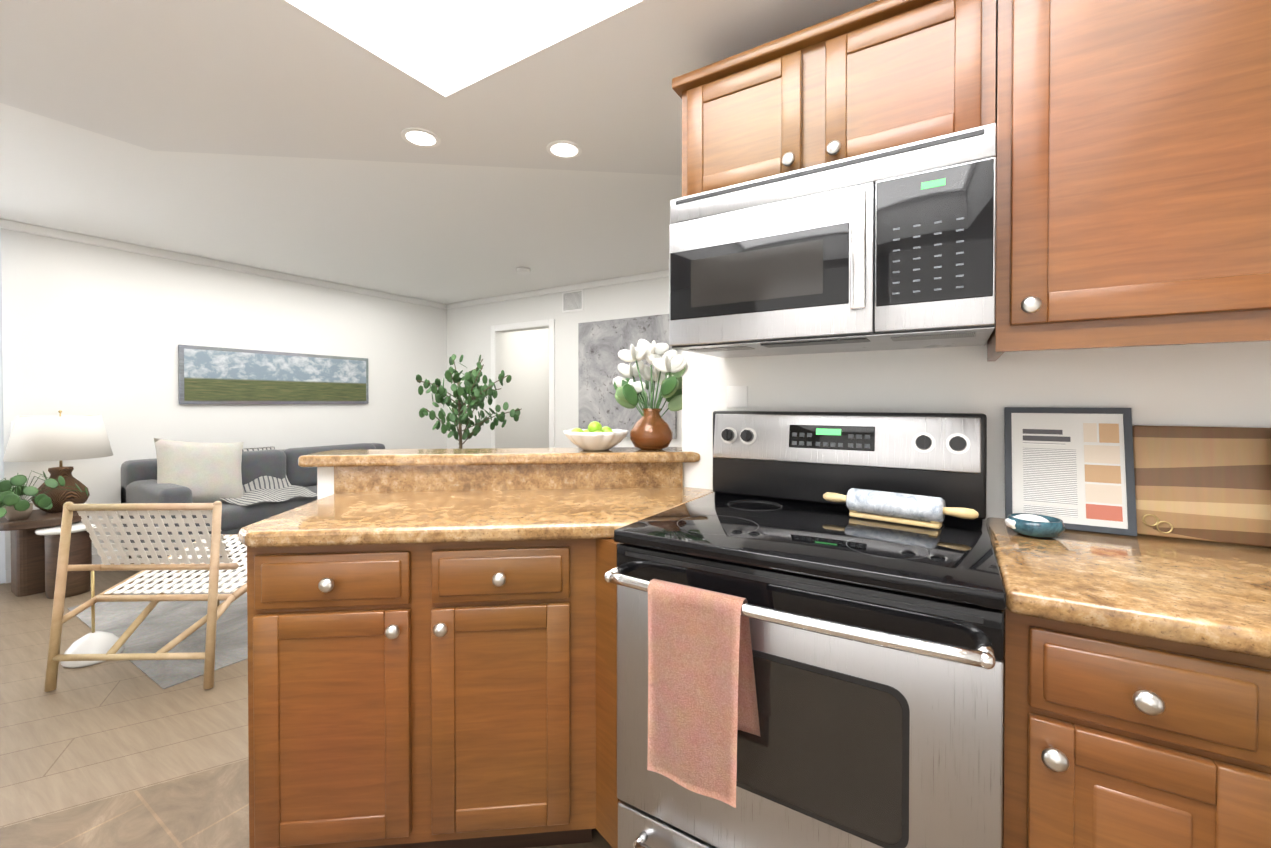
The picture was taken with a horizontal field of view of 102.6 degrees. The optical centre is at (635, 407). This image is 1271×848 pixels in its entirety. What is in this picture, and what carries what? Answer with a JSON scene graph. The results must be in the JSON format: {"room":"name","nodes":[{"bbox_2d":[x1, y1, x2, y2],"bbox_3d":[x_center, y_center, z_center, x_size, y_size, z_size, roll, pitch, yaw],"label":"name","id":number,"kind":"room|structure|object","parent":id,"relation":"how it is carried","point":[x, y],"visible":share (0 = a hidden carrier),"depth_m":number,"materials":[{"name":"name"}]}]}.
{"room":"kitchen","nodes":[
{"label":"kitchen","id":0,"kind":"room"},
{"bbox_2d":[0,551,248,827],"bbox_3d":[-0.425,1.218,2.555,7.800,0.050,8.900,0,1,32],"label":"floor","id":1,"kind":"structure","parent":0,"point":[78,737],"depth_m":1.94,"materials":[{"name":"brown wood"}]},
{"bbox_2d":[0,509,88,596],"bbox_3d":[-3.867,0.940,3.308,0.500,0.490,0.410,0,1,32],"label":"side table","id":2,"kind":"object","parent":1,"relation":"on","point":[27,560],"visible":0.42,"depth_m":3.21,"materials":[{"name":"brown wood"}]},
{"bbox_2d":[0,470,87,520],"bbox_3d":[-3.826,0.547,3.165,0.536,0.298,0.570,0,1,32],"label":"potted plant","id":3,"kind":"object","parent":2,"relation":"on","point":[14,506],"visible":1,"depth_m":3.09,"materials":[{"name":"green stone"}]},
{"bbox_2d":[3,410,112,512],"bbox_3d":[-3.848,0.357,3.408,0.490,0.674,0.490,0,1,32],"label":"table lamp","id":4,"kind":"object","parent":2,"relation":"on","point":[60,438],"visible":0.88,"depth_m":3.30,"materials":[{"name":"ceramic"},{"name":"linen fabric"},{"name":"brass"}]},
{"bbox_2d":[35,521,95,598],"bbox_3d":[-3.612,0.971,3.244,0.280,0.430,0.280,0,1,32],"label":"round table","id":5,"kind":"object","parent":1,"relation":"on","point":[79,582],"visible":0.6,"depth_m":3.19,"materials":[{"name":"brown wood"}]},
{"bbox_2d":[61,571,124,667],"bbox_3d":[-2.589,0.985,2.429,0.210,0.420,0.210,0,1,32],"label":"lamp base","id":6,"kind":"object","parent":1,"relation":"on","point":[96,642],"visible":0.77,"depth_m":2.39,"materials":[{"name":"white"}]},
{"bbox_2d":[67,570,247,688],"bbox_3d":[-2.024,1.180,3.629,1.590,0.004,2.470,0,1,32],"label":"rug","id":7,"kind":"object","parent":1,"relation":"on","point":[162,624],"visible":0.29,"depth_m":2.71,"materials":[{"name":"white fabric"}]},
{"bbox_2d":[44,501,246,691],"bbox_3d":[-2.148,0.796,2.583,0.683,0.784,0.912,0,1,-2],"label":"woven chair","id":8,"kind":"object","parent":7,"relation":"on","point":[210,549],"visible":0.92,"depth_m":2.26,"materials":[{"name":"brown wood"}]},
{"bbox_2d":[416,354,521,448],"bbox_3d":[-1.697,0.305,4.838,1.001,1.719,0.981,0,1,32],"label":"ficus tree","id":9,"kind":"object","parent":7,"relation":"on","point":[476,392],"visible":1,"depth_m":4.80,"materials":[{"name":"green plant"}]},
{"bbox_2d":[120,438,384,577],"bbox_3d":[-2.953,0.693,4.421,0.930,0.961,2.000,0,1,32],"label":"sofa","id":10,"kind":"object","parent":1,"relation":"on","point":[247,486],"visible":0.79,"depth_m":3.85,"materials":[{"name":"grey fabric"}]},
{"bbox_2d":[152,438,245,509],"bbox_3d":[-3.293,0.499,3.865,0.261,0.562,0.614,0,1,32],"label":"pillow","id":11,"kind":"object","parent":10,"relation":"on","point":[213,472],"depth_m":3.82,"materials":[{"name":"white fabric"}]},
{"bbox_2d":[199,446,320,505],"bbox_3d":[-3.065,0.542,4.159,0.845,0.362,0.600,0,1,32],"label":"throw","id":12,"kind":"object","parent":10,"relation":"on","point":[264,476],"depth_m":4.18,"materials":[{"name":"grey fabric"}]},
{"bbox_2d":[0,219,446,583],"bbox_3d":[-4.101,-0.039,3.726,0.150,2.440,6.620,0,1,32],"label":"wall","id":13,"kind":"structure","parent":0,"point":[103,327],"depth_m":4.13,"materials":[{"name":"white paint"}]},
{"bbox_2d":[0,226,5,582],"bbox_3d":[-4.902,-0.011,2.187,0.089,2.377,2.760,0,1,32],"label":"sheer curtain","id":14,"kind":"object","parent":13,"relation":"hanging from","point":[2,559],"visible":0.9,"depth_m":3.36,"materials":[{"name":"white fabric"}]},
{"bbox_2d":[178,345,368,403],"bbox_3d":[-3.325,-0.276,4.849,0.033,0.490,1.590,0,1,32],"label":"landscape picture","id":15,"kind":"object","parent":13,"relation":"attached to","point":[212,375],"visible":0.98,"depth_m":4.69},
{"bbox_2d":[0,759,610,847],"bbox_3d":[-0.885,1.218,0.190,5.677,0.003,4.000,0,1,32],"label":"floor","id":16,"kind":"structure","parent":0,"point":[207,809],"depth_m":1.48,"materials":[{"name":"beige tile"}]},
{"bbox_2d":[247,538,619,847],"bbox_3d":[-0.506,0.770,1.513,0.939,0.869,0.598,0,1,-6],"label":"base cabinet","id":17,"kind":"object","parent":16,"relation":"on","point":[441,695],"visible":1,"depth_m":1.28,"materials":[{"name":"brown wood"}]},
{"bbox_2d":[239,463,712,547],"bbox_3d":[-0.345,0.270,1.548,1.328,0.130,0.554,0,1,-6],"label":"countertop","id":18,"kind":"structure","parent":17,"relation":"on","point":[368,505],"depth_m":1.54,"materials":[{"name":"beige stone"}]},
{"bbox_2d":[604,411,1005,847],"bbox_3d":[0.415,0.613,1.252,0.762,1.190,0.751,0,1,32],"label":"stove","id":19,"kind":"object","parent":16,"relation":"on","point":[802,662],"visible":0.96,"depth_m":1.01,"materials":[{"name":"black metal"}]},
{"bbox_2d":[647,578,760,808],"bbox_3d":[0.131,0.561,1.027,0.225,0.388,0.069,0,1,32],"label":"towel","id":20,"kind":"object","parent":19,"relation":"hanging from","point":[702,687],"depth_m":1.00,"materials":[{"name":"pink fabric"}]},
{"bbox_2d":[823,488,978,528],"bbox_3d":[0.658,0.254,1.297,0.362,0.074,0.062,1,1,41],"label":"rolling pin","id":21,"kind":"object","parent":19,"relation":"on","point":[916,510],"visible":1,"depth_m":1.27,"materials":[{"name":"white stone"}]},
{"bbox_2d":[1002,607,1270,847],"bbox_3d":[0.930,0.775,1.037,0.332,0.868,0.626,0,1,32],"label":"base cabinet","id":22,"kind":"object","parent":16,"relation":"on","point":[1113,739],"visible":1,"depth_m":0.76,"materials":[{"name":"brown wood"}]},
{"bbox_2d":[986,517,1270,658],"bbox_3d":[1.596,0.325,0.608,1.914,0.040,0.643,0,1,32],"label":"countertop","id":23,"kind":"structure","parent":22,"relation":"on","point":[1213,595],"depth_m":0.87,"materials":[{"name":"beige stone"}]},
{"bbox_2d":[1005,513,1065,537],"bbox_3d":[0.930,0.275,1.187,0.113,0.046,0.110,0,1,32],"label":"bowl","id":24,"kind":"object","parent":23,"relation":"on","point":[1034,525],"visible":1,"depth_m":1.16,"materials":[{"name":"ceramic"}]},
{"bbox_2d":[1004,407,1136,535],"bbox_3d":[1.068,0.150,1.263,0.245,0.298,0.073,0,1,32],"label":"framed picture","id":25,"kind":"object","parent":23,"relation":"on","point":[1072,468],"visible":0.92,"depth_m":1.25,"materials":[{"name":"grey paper"}]},
{"bbox_2d":[1132,425,1270,546],"bbox_3d":[1.483,0.173,1.022,0.710,0.255,0.060,0,1,32],"label":"cutting board","id":26,"kind":"object","parent":23,"relation":"on","point":[1212,484],"visible":0.9,"depth_m":1.14,"materials":[{"name":"brown wood"}]},
{"bbox_2d":[0,103,681,303],"bbox_3d":[-0.955,-1.287,1.680,7.640,0.100,6.740,0,1,32],"label":"ceiling","id":27,"kind":"structure","parent":0,"point":[444,233],"depth_m":3.26,"materials":[{"name":"white paint"}]},
{"bbox_2d":[516,267,529,274],"bbox_3d":[-1.032,-1.252,4.675,0.128,0.035,0.128,0,1,-13],"label":"smoke detector","id":28,"kind":"object","parent":27,"relation":"in","point":[520,270],"depth_m":4.63,"materials":[{"name":"white plastic"}]},
{"bbox_2d":[0,0,878,174],"bbox_3d":[-0.405,-1.145,0.192,4.890,0.148,4.554,0,1,32],"label":"ceiling","id":29,"kind":"structure","parent":0,"point":[280,78],"depth_m":1.71,"materials":[{"name":"white paint"}]},
{"bbox_2d":[401,128,440,147],"bbox_3d":[-0.868,-1.089,2.059,0.149,0.006,0.149,0,1,26],"label":"recessed light","id":30,"kind":"object","parent":29,"relation":"in","point":[424,138],"depth_m":2.05,"materials":[{"name":"white glass"}]},
{"bbox_2d":[285,0,642,96],"bbox_3d":[-0.351,-1.502,0.293,2.108,0.860,2.188,0,1,32],"label":"skylight","id":31,"kind":"object","parent":29,"relation":"in","point":[445,48],"visible":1,"depth_m":1.60,"materials":[{"name":"white paint"}]},
{"bbox_2d":[546,140,581,158],"bbox_3d":[-0.301,-1.090,2.155,0.149,0.006,0.149,0,1,23],"label":"recessed light","id":32,"kind":"object","parent":29,"relation":"in","point":[564,149],"depth_m":2.15,"materials":[{"name":"white glass"}]},
{"bbox_2d":[317,467,613,538],"bbox_3d":[-0.469,0.701,1.888,1.275,1.000,0.135,0,1,-6],"label":"wall","id":33,"kind":"structure","parent":0,"point":[325,481],"depth_m":1.76,"materials":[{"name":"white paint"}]},
{"bbox_2d":[298,447,699,466],"bbox_3d":[-0.448,0.180,1.882,1.396,0.040,0.230,0,1,-6],"label":"bar","id":34,"kind":"object","parent":33,"relation":"on","point":[434,457],"visible":0.9,"depth_m":1.78,"materials":[{"name":"beige stone"}]},
{"bbox_2d":[563,421,628,450],"bbox_3d":[-0.148,0.106,1.915,0.249,0.107,0.243,0,1,32],"label":"bowl","id":35,"kind":"object","parent":34,"relation":"on","point":[595,436],"visible":1,"depth_m":1.85,"materials":[{"name":"white ceramic"}]},
{"bbox_2d":[613,339,685,449],"bbox_3d":[0.055,-0.051,1.944,0.320,0.422,0.259,0,1,32],"label":"flower vase","id":36,"kind":"object","parent":34,"relation":"on","point":[651,429],"visible":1,"depth_m":1.91,"materials":[{"name":"brown glazed ceramic"},{"name":"white petal"},{"name":"green leaf"}]},
{"bbox_2d":[504,328,548,447],"bbox_3d":[-0.801,-0.097,6.748,1.550,2.490,2.000,0,1,32],"label":"wall","id":37,"kind":"structure","parent":0,"point":[526,365],"depth_m":6.92,"materials":[{"name":"white paint"}]},
{"bbox_2d":[446,270,681,448],"bbox_3d":[0.789,-0.048,4.489,7.400,2.440,0.150,0,1,32],"label":"wall","id":38,"kind":"structure","parent":0,"point":[477,328],"depth_m":5.47,"materials":[{"name":"white paint"}]},
{"bbox_2d":[562,289,583,312],"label":"air vent","id":39,"kind":"object","parent":38,"relation":"in","point":[572,301],"depth_m":5.30,"materials":[{"name":"white"}]},
{"bbox_2d":[578,314,676,438],"bbox_3d":[-0.102,-0.288,4.965,1.120,1.150,0.039,0,1,32],"label":"picture","id":40,"kind":"object","parent":38,"relation":"attached to","point":[601,344],"visible":0.57,"depth_m":5.04,"materials":[{"name":"fabric"}]},
{"bbox_2d":[682,341,1270,518],"bbox_3d":[1.409,-0.012,1.174,2.840,2.440,0.120,0,1,32],"label":"wall","id":41,"kind":"structure","parent":0,"point":[1216,385],"depth_m":1.38,"materials":[{"name":"white paint"}]},
{"bbox_2d":[672,24,815,196],"bbox_3d":[0.377,-0.781,1.536,0.381,0.370,0.336,0,1,32],"label":"upper cabinet","id":42,"kind":"object","parent":41,"relation":"attached to","point":[749,115],"depth_m":1.38,"materials":[{"name":"brown wood"}]},
{"bbox_2d":[816,0,1003,164],"bbox_3d":[0.701,-0.778,1.334,0.381,0.370,0.336,0,1,32],"label":"upper cabinet","id":43,"kind":"object","parent":41,"relation":"attached to","point":[890,73],"depth_m":1.18,"materials":[{"name":"brown wood"}]},
{"bbox_2d":[669,123,995,357],"bbox_3d":[0.514,-0.378,1.400,0.758,0.425,0.429,0,1,32],"label":"microwave","id":44,"kind":"object","parent":43,"relation":"attached to","point":[892,248],"visible":1,"depth_m":1.21,"materials":[{"name":"silver metal"}]},
{"bbox_2d":[987,0,1270,351],"bbox_3d":[1.133,-0.619,1.066,0.633,0.918,0.336,0,1,32],"label":"upper cabinet","id":45,"kind":"object","parent":41,"relation":"attached to","point":[1133,173],"depth_m":0.98,"materials":[{"name":"brown wood"}]}
]}

